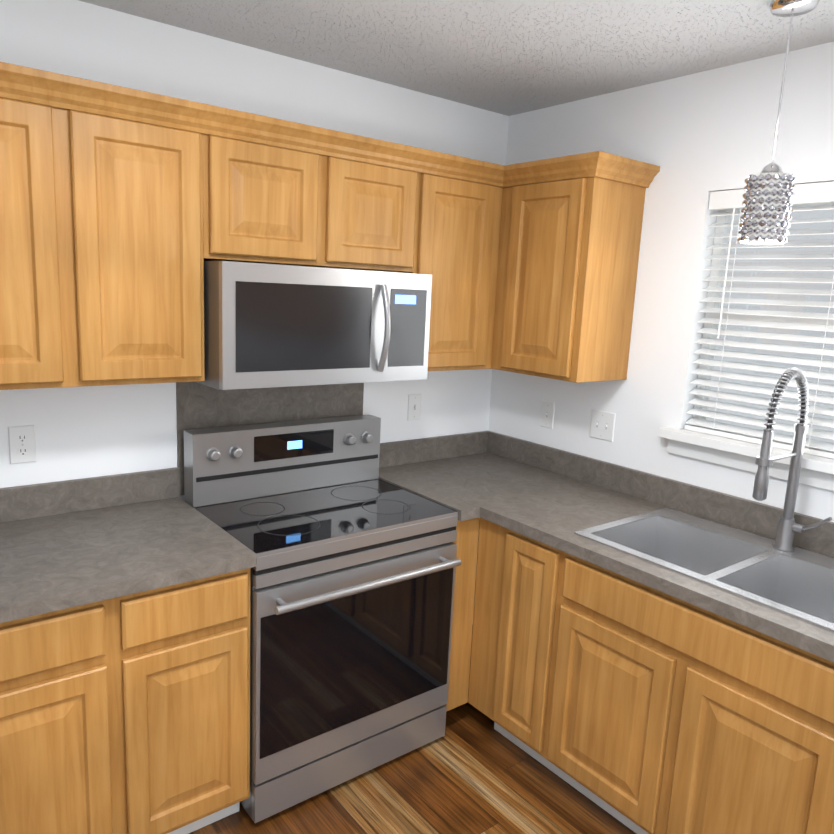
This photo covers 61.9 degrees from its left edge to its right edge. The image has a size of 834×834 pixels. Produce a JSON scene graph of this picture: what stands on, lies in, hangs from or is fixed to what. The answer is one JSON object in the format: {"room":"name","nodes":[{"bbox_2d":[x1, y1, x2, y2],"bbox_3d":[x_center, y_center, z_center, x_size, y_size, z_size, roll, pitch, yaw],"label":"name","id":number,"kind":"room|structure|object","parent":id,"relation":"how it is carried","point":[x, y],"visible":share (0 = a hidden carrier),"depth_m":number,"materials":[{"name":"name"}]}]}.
{"room":"kitchen","nodes":[
{"label":"kitchen","id":0,"kind":"room"},
{"bbox_2d":[0,0,508,617],"bbox_3d":[-0.979,-0.035,2.370,3.530,2.440,0.120,-5,13,-38],"label":"wall","id":1,"kind":"structure","parent":0,"point":[98,430],"depth_m":2.33,"materials":[{"name":"white paint"}]},
{"bbox_2d":[8,425,36,463],"bbox_3d":[-1.208,0.084,2.130,0.072,0.116,0.007,-5,13,-38],"label":"electrical outlet","id":2,"kind":"object","parent":1,"relation":"attached to","point":[22,444],"visible":1,"depth_m":2.13,"materials":[{"name":"white plastic"}]},
{"bbox_2d":[0,78,79,389],"bbox_3d":[-1.166,-0.458,1.837,0.376,0.745,0.324,-5,13,-38],"label":"upper cabinet","id":3,"kind":"object","parent":1,"relation":"attached to","point":[40,339],"depth_m":1.79,"materials":[{"name":"brown wood"}]},
{"bbox_2d":[68,90,211,386],"bbox_3d":[-0.870,-0.486,2.066,0.376,0.745,0.324,-5,13,-38],"label":"upper cabinet","id":4,"kind":"object","parent":1,"relation":"attached to","point":[125,213],"depth_m":1.94,"materials":[{"name":"brown wood"}]},
{"bbox_2d":[0,382,487,522],"bbox_3d":[-0.565,0.045,2.623,2.280,0.426,0.020,-5,13,-38],"label":"backsplash","id":5,"kind":"structure","parent":1,"relation":"attached to","point":[200,406],"depth_m":2.48,"materials":[{"name":"laminate"}]},
{"bbox_2d":[212,118,331,267],"bbox_3d":[-0.558,-0.696,2.269,0.394,0.375,0.324,-5,13,-38],"label":"upper cabinet","id":6,"kind":"object","parent":1,"relation":"attached to","point":[272,189],"depth_m":2.15,"materials":[{"name":"brown wood"}]},
{"bbox_2d":[197,261,431,389],"bbox_3d":[-0.371,-0.319,2.398,0.775,0.380,0.478,-5,13,-38],"label":"microwave","id":7,"kind":"object","parent":6,"relation":"attached to","point":[269,325],"visible":0.96,"depth_m":2.20,"materials":[{"name":"grey metal"}]},
{"bbox_2d":[328,142,427,273],"bbox_3d":[-0.247,-0.725,2.509,0.394,0.375,0.324,-5,13,-38],"label":"upper cabinet","id":8,"kind":"object","parent":1,"relation":"attached to","point":[376,220],"depth_m":2.39,"materials":[{"name":"brown wood"}]},
{"bbox_2d":[407,394,421,420],"bbox_3d":[-0.009,-0.042,3.053,0.072,0.116,0.012,-5,13,-38],"label":"light switch","id":9,"kind":"object","parent":1,"relation":"attached to","point":[414,407],"visible":1,"depth_m":3.05,"materials":[{"name":"white plastic"}]},
{"bbox_2d":[424,162,503,370],"bbox_3d":[0.069,-0.574,2.794,0.430,0.745,0.324,-5,13,-38],"label":"upper cabinet","id":10,"kind":"object","parent":1,"relation":"attached to","point":[462,205],"depth_m":2.67,"materials":[{"name":"brown wood"}]},
{"bbox_2d":[189,628,635,833],"bbox_3d":[0.767,1.691,0.326,3.530,0.060,6.000,-5,13,-38],"label":"floor","id":11,"kind":"structure","parent":0,"point":[472,771],"depth_m":2.31,"materials":[{"name":"brown wood"}]},
{"bbox_2d":[0,597,127,833],"bbox_3d":[-1.143,0.837,1.942,0.420,0.860,0.629,-5,13,-38],"label":"base cabinet","id":12,"kind":"object","parent":11,"relation":"on","point":[64,754],"depth_m":1.73,"materials":[{"name":"brown wood"}]},
{"bbox_2d":[0,497,255,622],"bbox_3d":[-0.968,0.381,1.973,0.800,0.038,0.643,-5,13,-38],"label":"countertop","id":13,"kind":"structure","parent":12,"relation":"on","point":[51,563],"depth_m":1.92,"materials":[{"name":"laminate"}]},
{"bbox_2d":[120,568,250,833],"bbox_3d":[-0.828,0.807,2.187,0.380,0.860,0.629,-5,13,-38],"label":"base cabinet","id":14,"kind":"object","parent":11,"relation":"on","point":[187,644],"depth_m":1.93,"materials":[{"name":"brown wood"}]},
{"bbox_2d":[184,414,460,822],"bbox_3d":[-0.337,0.632,2.478,0.763,1.146,0.682,-5,13,-38],"label":"range","id":15,"kind":"object","parent":11,"relation":"on","point":[352,578],"visible":0.96,"depth_m":2.32,"materials":[{"name":"silver metal"}]},
{"bbox_2d":[460,517,555,758],"bbox_3d":[0.566,0.788,2.651,0.629,0.860,0.401,-5,13,-38],"label":"base cabinet","id":16,"kind":"object","parent":11,"relation":"on","point":[513,576],"depth_m":2.47,"materials":[{"name":"brown wood"}]},
{"bbox_2d":[373,468,467,520],"bbox_3d":[-0.042,0.294,2.690,0.002,0.038,0.643,-5,13,-38],"label":"countertop","id":17,"kind":"structure","parent":16,"relation":"on","point":[462,509],"depth_m":2.62,"materials":[{"name":"laminate"}]},
{"bbox_2d":[536,549,833,833],"bbox_3d":[0.983,0.903,2.126,0.629,0.860,0.959,-5,13,-38],"label":"base cabinet","id":18,"kind":"object","parent":11,"relation":"on","point":[636,707],"depth_m":1.94,"materials":[{"name":"brown wood"}]},
{"bbox_2d":[380,452,833,661],"bbox_3d":[1.208,0.521,1.766,0.658,0.038,3.678,-5,13,-38],"label":"countertop","id":19,"kind":"structure","parent":18,"relation":"on","point":[546,507],"depth_m":2.46,"materials":[{"name":"laminate"}]},
{"bbox_2d":[574,507,833,631],"bbox_3d":[0.988,0.510,2.083,0.520,0.163,0.900,-5,13,-38],"label":"sink","id":20,"kind":"object","parent":19,"relation":"in","point":[797,582],"visible":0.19,"depth_m":2.16,"materials":[{"name":"silver metal"}]},
{"bbox_2d":[752,367,831,551],"bbox_3d":[1.121,0.146,2.045,0.263,0.577,0.159,-5,13,-38],"label":"faucet","id":21,"kind":"object","parent":19,"relation":"on","point":[788,527],"visible":1,"depth_m":2.10,"materials":[{"name":"silver metal"}]},
{"bbox_2d":[79,0,833,115],"bbox_3d":[0.883,-0.766,-0.121,3.530,0.060,6.000,-5,13,-38],"label":"ceiling","id":22,"kind":"structure","parent":0,"point":[509,57],"depth_m":2.16,"materials":[{"name":"white paint"}]},
{"bbox_2d":[737,0,819,244],"bbox_3d":[0.959,-0.777,1.850,0.127,0.615,0.124,-5,13,-38],"label":"pendant light","id":23,"kind":"object","parent":22,"relation":"hanging from","point":[768,202],"visible":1,"depth_m":1.84,"materials":[{"name":"silver metal"}]},
{"bbox_2d":[488,41,833,521],"bbox_3d":[2.169,0.336,1.144,0.120,2.440,5.760,-5,13,-38],"label":"wall","id":24,"kind":"structure","parent":0,"point":[698,138],"depth_m":2.54,"materials":[{"name":"white paint"}]},
{"bbox_2d":[540,400,554,428],"bbox_3d":[0.570,-0.010,3.055,0.012,0.116,0.072,-5,13,-38],"label":"light switch","id":25,"kind":"object","parent":24,"relation":"attached to","point":[547,414],"visible":1,"depth_m":3.05,"materials":[{"name":"white plastic"}]},
{"bbox_2d":[496,162,651,382],"bbox_3d":[0.595,-0.533,2.703,0.324,0.745,0.375,-5,13,-38],"label":"upper cabinet","id":26,"kind":"object","parent":24,"relation":"attached to","point":[569,264],"depth_m":2.57,"materials":[{"name":"brown wood"}]},
{"bbox_2d":[589,409,615,441],"bbox_3d":[0.751,0.034,2.828,0.012,0.116,0.115,-5,13,-38],"label":"light switch","id":27,"kind":"object","parent":24,"relation":"attached to","point":[602,425],"visible":1,"depth_m":2.83,"materials":[{"name":"white plastic"}]},
{"bbox_2d":[488,431,833,556],"bbox_3d":[1.462,0.427,1.949,0.020,0.103,3.678,-5,13,-38],"label":"backsplash","id":28,"kind":"structure","parent":24,"relation":"attached to","point":[762,519],"depth_m":2.59,"materials":[{"name":"laminate"}]},
{"bbox_2d":[657,204,833,490],"bbox_3d":[1.278,-0.250,2.168,0.170,0.934,0.993,-5,13,-38],"label":"window","id":29,"kind":"structure","parent":24,"relation":"in","point":[817,471],"depth_m":2.39,"materials":[{"name":"white plastic"}]},
{"bbox_2d":[684,181,833,458],"bbox_3d":[1.284,-0.296,2.163,0.068,0.838,0.871,-5,13,-38],"label":"window blinds","id":30,"kind":"object","parent":29,"relation":"attached to","point":[811,194],"visible":1,"depth_m":2.33,"materials":[{"name":"white plastic"}]},
{"label":"outside","id":31,"kind":"structure","parent":0,"visible":0},
{"bbox_2d":[706,204,833,442],"bbox_3d":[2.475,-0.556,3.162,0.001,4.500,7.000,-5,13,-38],"label":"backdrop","id":32,"kind":"structure","parent":31,"point":[807,215],"depth_m":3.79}
]}

